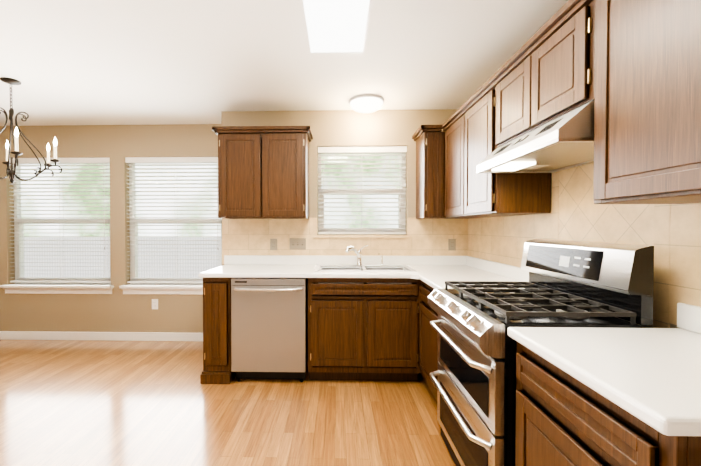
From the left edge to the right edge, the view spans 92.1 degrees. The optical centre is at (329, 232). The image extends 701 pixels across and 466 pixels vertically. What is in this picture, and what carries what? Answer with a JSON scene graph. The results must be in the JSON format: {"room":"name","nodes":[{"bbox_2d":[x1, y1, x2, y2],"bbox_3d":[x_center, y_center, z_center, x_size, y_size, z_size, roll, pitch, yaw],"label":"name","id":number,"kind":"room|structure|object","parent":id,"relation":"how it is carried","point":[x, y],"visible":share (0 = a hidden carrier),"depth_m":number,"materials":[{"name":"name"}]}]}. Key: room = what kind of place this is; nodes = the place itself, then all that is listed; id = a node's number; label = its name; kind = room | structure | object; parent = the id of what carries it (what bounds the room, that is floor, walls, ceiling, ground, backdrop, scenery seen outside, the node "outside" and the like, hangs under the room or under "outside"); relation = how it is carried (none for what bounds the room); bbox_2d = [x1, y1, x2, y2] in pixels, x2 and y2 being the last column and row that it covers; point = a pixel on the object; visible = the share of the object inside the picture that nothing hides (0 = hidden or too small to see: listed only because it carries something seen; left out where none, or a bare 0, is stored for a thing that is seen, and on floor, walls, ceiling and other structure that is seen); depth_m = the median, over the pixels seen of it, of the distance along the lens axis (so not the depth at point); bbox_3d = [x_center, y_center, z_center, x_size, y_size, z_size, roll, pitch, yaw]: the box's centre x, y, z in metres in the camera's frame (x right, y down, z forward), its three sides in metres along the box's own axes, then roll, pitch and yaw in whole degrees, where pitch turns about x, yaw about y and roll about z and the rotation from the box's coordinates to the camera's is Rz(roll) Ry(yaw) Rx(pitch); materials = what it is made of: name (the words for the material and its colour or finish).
{"room":"kitchen","nodes":[
{"label":"kitchen","id":0,"kind":"room"},
{"bbox_2d":[0,124,219,332],"bbox_3d":[-2.947,0.010,3.904,4.070,2.440,0.160,0,1,1],"label":"wall","id":1,"kind":"structure","parent":0,"point":[117,310],"depth_m":3.82,"materials":[{"name":"beige paint"}]},
{"bbox_2d":[0,164,113,293],"bbox_3d":[-3.082,-0.075,3.878,1.270,1.550,0.195,0,1,1],"label":"window","id":2,"kind":"structure","parent":1,"relation":"in","point":[62,288],"depth_m":3.92,"materials":[{"name":"white"}]},
{"bbox_2d":[9,157,110,283],"bbox_3d":[-3.082,-0.129,3.875,1.192,1.438,0.080,0,1,1],"label":"window blind","id":3,"kind":"object","parent":2,"relation":"attached to","point":[100,160],"visible":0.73,"depth_m":3.87,"materials":[{"name":"white plastic"}]},
{"bbox_2d":[0,331,202,340],"bbox_3d":[-3.009,1.183,3.842,3.890,0.095,0.018,0,1,1],"label":"baseboard","id":4,"kind":"structure","parent":1,"relation":"attached to","point":[108,336],"depth_m":3.81,"materials":[{"name":"white wood"}]},
{"bbox_2d":[152,299,157,308],"bbox_3d":[-1.974,0.816,3.815,0.070,0.114,0.008,0,1,1],"label":"outlet","id":5,"kind":"object","parent":1,"relation":"attached to","point":[154,303],"visible":1,"depth_m":3.81,"materials":[{"name":"white plastic"}]},
{"bbox_2d":[119,163,221,294],"bbox_3d":[-1.748,-0.074,3.844,1.200,1.550,0.195,0,1,1],"label":"window","id":6,"kind":"structure","parent":1,"relation":"in","point":[164,288],"depth_m":3.89,"materials":[{"name":"white"}]},
{"bbox_2d":[125,157,221,283],"bbox_3d":[-1.748,-0.128,3.841,1.122,1.438,0.080,0,1,1],"label":"window blind","id":7,"kind":"object","parent":6,"relation":"attached to","point":[155,161],"visible":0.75,"depth_m":3.83,"materials":[{"name":"white plastic"}]},
{"bbox_2d":[0,340,455,465],"bbox_3d":[-1.891,1.327,0.443,6.660,0.100,7.060,0,1,1],"label":"floor","id":8,"kind":"structure","parent":0,"point":[101,403],"depth_m":2.31,"materials":[{"name":"laminate"}]},
{"bbox_2d":[200,278,235,383],"bbox_3d":[-0.918,0.804,3.062,0.230,0.876,0.620,0,1,1],"label":"base cabinet","id":9,"kind":"object","parent":8,"relation":"on","point":[216,291],"depth_m":2.76,"materials":[{"name":"brown wood"}]},
{"bbox_2d":[231,278,307,381],"bbox_3d":[-0.489,0.808,3.014,0.604,0.868,0.673,0,1,1],"label":"dishwasher","id":10,"kind":"object","parent":8,"relation":"on","point":[269,328],"visible":0.9,"depth_m":2.74,"materials":[{"name":"silver metal"}]},
{"bbox_2d":[308,286,411,380],"bbox_3d":[0.288,0.893,2.997,0.915,0.700,0.690,0,1,1],"label":"base cabinet","id":11,"kind":"object","parent":8,"relation":"on","point":[372,332],"depth_m":2.73,"materials":[{"name":"brown wood"}]},
{"bbox_2d":[408,278,437,401],"bbox_3d":[0.989,0.813,2.387,0.683,0.876,0.709,0,1,1],"label":"base cabinet","id":12,"kind":"object","parent":8,"relation":"on","point":[424,337],"depth_m":2.59,"materials":[{"name":"brown wood"}]},
{"bbox_2d":[198,255,478,283],"bbox_3d":[0.145,0.367,2.991,2.403,0.261,0.696,0,1,1],"label":"countertop","id":13,"kind":"structure","parent":12,"relation":"on","point":[235,266],"depth_m":3.17,"materials":[{"name":"white"}]},
{"bbox_2d":[345,245,383,265],"bbox_3d":[0.331,0.221,3.123,0.371,0.197,0.240,0,1,1],"label":"faucet","id":14,"kind":"object","parent":13,"relation":"on","point":[358,253],"visible":1,"depth_m":3.19,"materials":[{"name":"silver metal"}]},
{"bbox_2d":[313,265,417,283],"bbox_3d":[0.303,0.409,3.025,0.863,0.176,0.480,0,1,1],"label":"sink","id":15,"kind":"object","parent":13,"relation":"in","point":[316,268],"depth_m":3.16,"materials":[{"name":"white ceramic"}]},
{"bbox_2d":[414,259,528,288],"bbox_3d":[0.999,0.310,2.338,0.663,0.129,0.625,0,1,1],"label":"countertop","id":16,"kind":"structure","parent":12,"relation":"on","point":[433,272],"depth_m":2.65,"materials":[{"name":"white"}]},
{"bbox_2d":[428,239,653,465],"bbox_3d":[0.893,0.653,1.648,0.659,1.215,0.748,0,1,1],"label":"range","id":17,"kind":"object","parent":8,"relation":"on","point":[584,284],"visible":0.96,"depth_m":1.43,"materials":[{"name":"silver metal"}]},
{"bbox_2d":[515,342,700,465],"bbox_3d":[0.983,0.833,0.962,0.620,0.876,0.600,0,1,1],"label":"base cabinet","id":18,"kind":"object","parent":8,"relation":"on","point":[561,420],"depth_m":0.93,"materials":[{"name":"brown wood"}]},
{"bbox_2d":[507,303,700,435],"bbox_3d":[0.975,0.329,0.947,0.639,0.129,0.615,0,1,1],"label":"countertop","id":19,"kind":"structure","parent":18,"relation":"on","point":[651,377],"depth_m":0.92,"materials":[{"name":"white"}]},
{"bbox_2d":[0,0,568,125],"bbox_3d":[-1.891,-1.212,0.408,6.660,0.102,7.060,0,1,1],"label":"ceiling","id":20,"kind":"structure","parent":0,"point":[118,62],"depth_m":2.29,"materials":[{"name":"white paint"}]},
{"bbox_2d":[0,77,61,183],"bbox_3d":[-2.508,-0.788,2.661,0.626,0.810,0.655,0,1,1],"label":"chandelier","id":21,"kind":"object","parent":20,"relation":"hanging from","point":[11,174],"visible":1,"depth_m":2.68,"materials":[{"name":"grey metal"}]},
{"bbox_2d":[300,0,372,53],"bbox_3d":[0.033,-1.173,1.612,0.365,0.012,1.225,0,1,1],"label":"skylight","id":22,"kind":"object","parent":20,"relation":"in","point":[336,26],"visible":0.93,"depth_m":1.92,"materials":[{"name":"white glass"}]},
{"bbox_2d":[349,94,383,112],"bbox_3d":[0.338,-1.149,3.072,0.316,0.098,0.316,0,1,1],"label":"flush-mount light","id":23,"kind":"object","parent":20,"relation":"attached to","point":[365,103],"visible":1,"depth_m":2.98,"materials":[{"name":"white glass"}]},
{"bbox_2d":[220,109,457,283],"bbox_3d":[0.147,0.016,3.418,2.440,2.440,0.150,0,1,1],"label":"wall","id":24,"kind":"structure","parent":0,"point":[328,127],"depth_m":3.33,"materials":[{"name":"beige paint"}]},
{"bbox_2d":[216,128,311,218],"bbox_3d":[-0.602,-0.521,3.175,0.796,0.782,0.340,0,1,1],"label":"upper cabinet","id":25,"kind":"object","parent":24,"relation":"attached to","point":[263,173],"depth_m":3.01,"materials":[{"name":"brown wood"}]},
{"bbox_2d":[313,154,411,237],"bbox_3d":[0.326,-0.399,3.388,0.968,0.908,0.170,0,1,1],"label":"window","id":26,"kind":"structure","parent":24,"relation":"in","point":[363,230],"depth_m":3.42,"materials":[{"name":"white"}]},
{"bbox_2d":[318,146,406,233],"bbox_3d":[0.326,-0.416,3.373,0.880,0.869,0.080,0,1,1],"label":"window blind","id":27,"kind":"object","parent":26,"relation":"attached to","point":[400,151],"visible":0.94,"depth_m":3.37,"materials":[{"name":"white plastic"}]},
{"bbox_2d":[416,125,435,218],"bbox_3d":[0.947,-0.521,3.116,0.204,0.782,0.378,0,1,1],"label":"upper cabinet","id":28,"kind":"object","parent":24,"relation":"attached to","point":[426,142],"depth_m":2.99,"materials":[{"name":"brown wood"}]},
{"bbox_2d":[551,173,677,327],"bbox_3d":[1.359,0.060,0.211,0.150,2.440,6.500,0,1,1],"label":"wall","id":29,"kind":"structure","parent":0,"point":[671,325],"depth_m":1.42,"materials":[{"name":"beige paint"}]},
{"bbox_2d":[222,163,700,327],"bbox_3d":[0.105,0.006,1.768,2.438,0.745,3.150,0,1,1],"label":"tile backsplash","id":30,"kind":"structure","parent":29,"relation":"attached to","point":[671,233],"depth_m":1.95,"materials":[{"name":"tile"}]},
{"bbox_2d":[270,239,276,249],"bbox_3d":[-0.553,0.122,3.352,0.070,0.114,0.008,0,1,1],"label":"electrical outlet","id":31,"kind":"object","parent":30,"relation":"attached to","point":[273,244],"visible":1,"depth_m":3.35,"materials":[{"name":"beige plastic"}]},
{"bbox_2d":[290,238,305,249],"bbox_3d":[-0.313,0.117,3.342,0.162,0.114,0.016,0,1,1],"label":"light switch","id":32,"kind":"object","parent":30,"relation":"attached to","point":[297,243],"visible":1,"depth_m":3.34,"materials":[{"name":"beige plastic"}]},
{"bbox_2d":[448,239,455,249],"bbox_3d":[1.204,0.123,3.306,0.070,0.114,0.008,0,1,1],"label":"electrical outlet","id":33,"kind":"object","parent":30,"relation":"attached to","point":[451,244],"visible":1,"depth_m":3.31,"materials":[{"name":"beige plastic"}]},
{"bbox_2d":[436,80,550,218],"bbox_3d":[1.137,-0.512,2.495,0.393,0.782,0.969,0,1,1],"label":"upper cabinet","id":34,"kind":"object","parent":29,"relation":"attached to","point":[465,140],"depth_m":2.28,"materials":[{"name":"brown wood"}]},
{"bbox_2d":[492,0,587,147],"bbox_3d":[1.141,-0.695,1.623,0.341,0.392,0.764,0,1,1],"label":"upper cabinet","id":35,"kind":"object","parent":29,"relation":"attached to","point":[546,80],"depth_m":1.52,"materials":[{"name":"brown wood"}]},
{"bbox_2d":[476,100,594,172],"bbox_3d":[1.089,-0.418,1.628,0.446,0.157,0.748,0,1,1],"label":"range hood","id":36,"kind":"object","parent":35,"relation":"attached to","point":[564,142],"visible":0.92,"depth_m":1.50,"materials":[{"name":"silver metal"}]},
{"bbox_2d":[580,0,700,203],"bbox_3d":[1.123,-0.491,0.934,0.341,0.782,0.617,0,1,1],"label":"upper cabinet","id":37,"kind":"object","parent":29,"relation":"attached to","point":[632,68],"depth_m":1.02,"materials":[{"name":"brown wood"}]},
{"label":"outside","id":38,"kind":"structure","parent":0,"visible":0},
{"bbox_2d":[21,154,399,283],"bbox_3d":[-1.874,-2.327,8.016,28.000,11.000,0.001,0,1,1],"label":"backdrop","id":39,"kind":"structure","parent":38,"point":[155,262],"depth_m":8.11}
]}

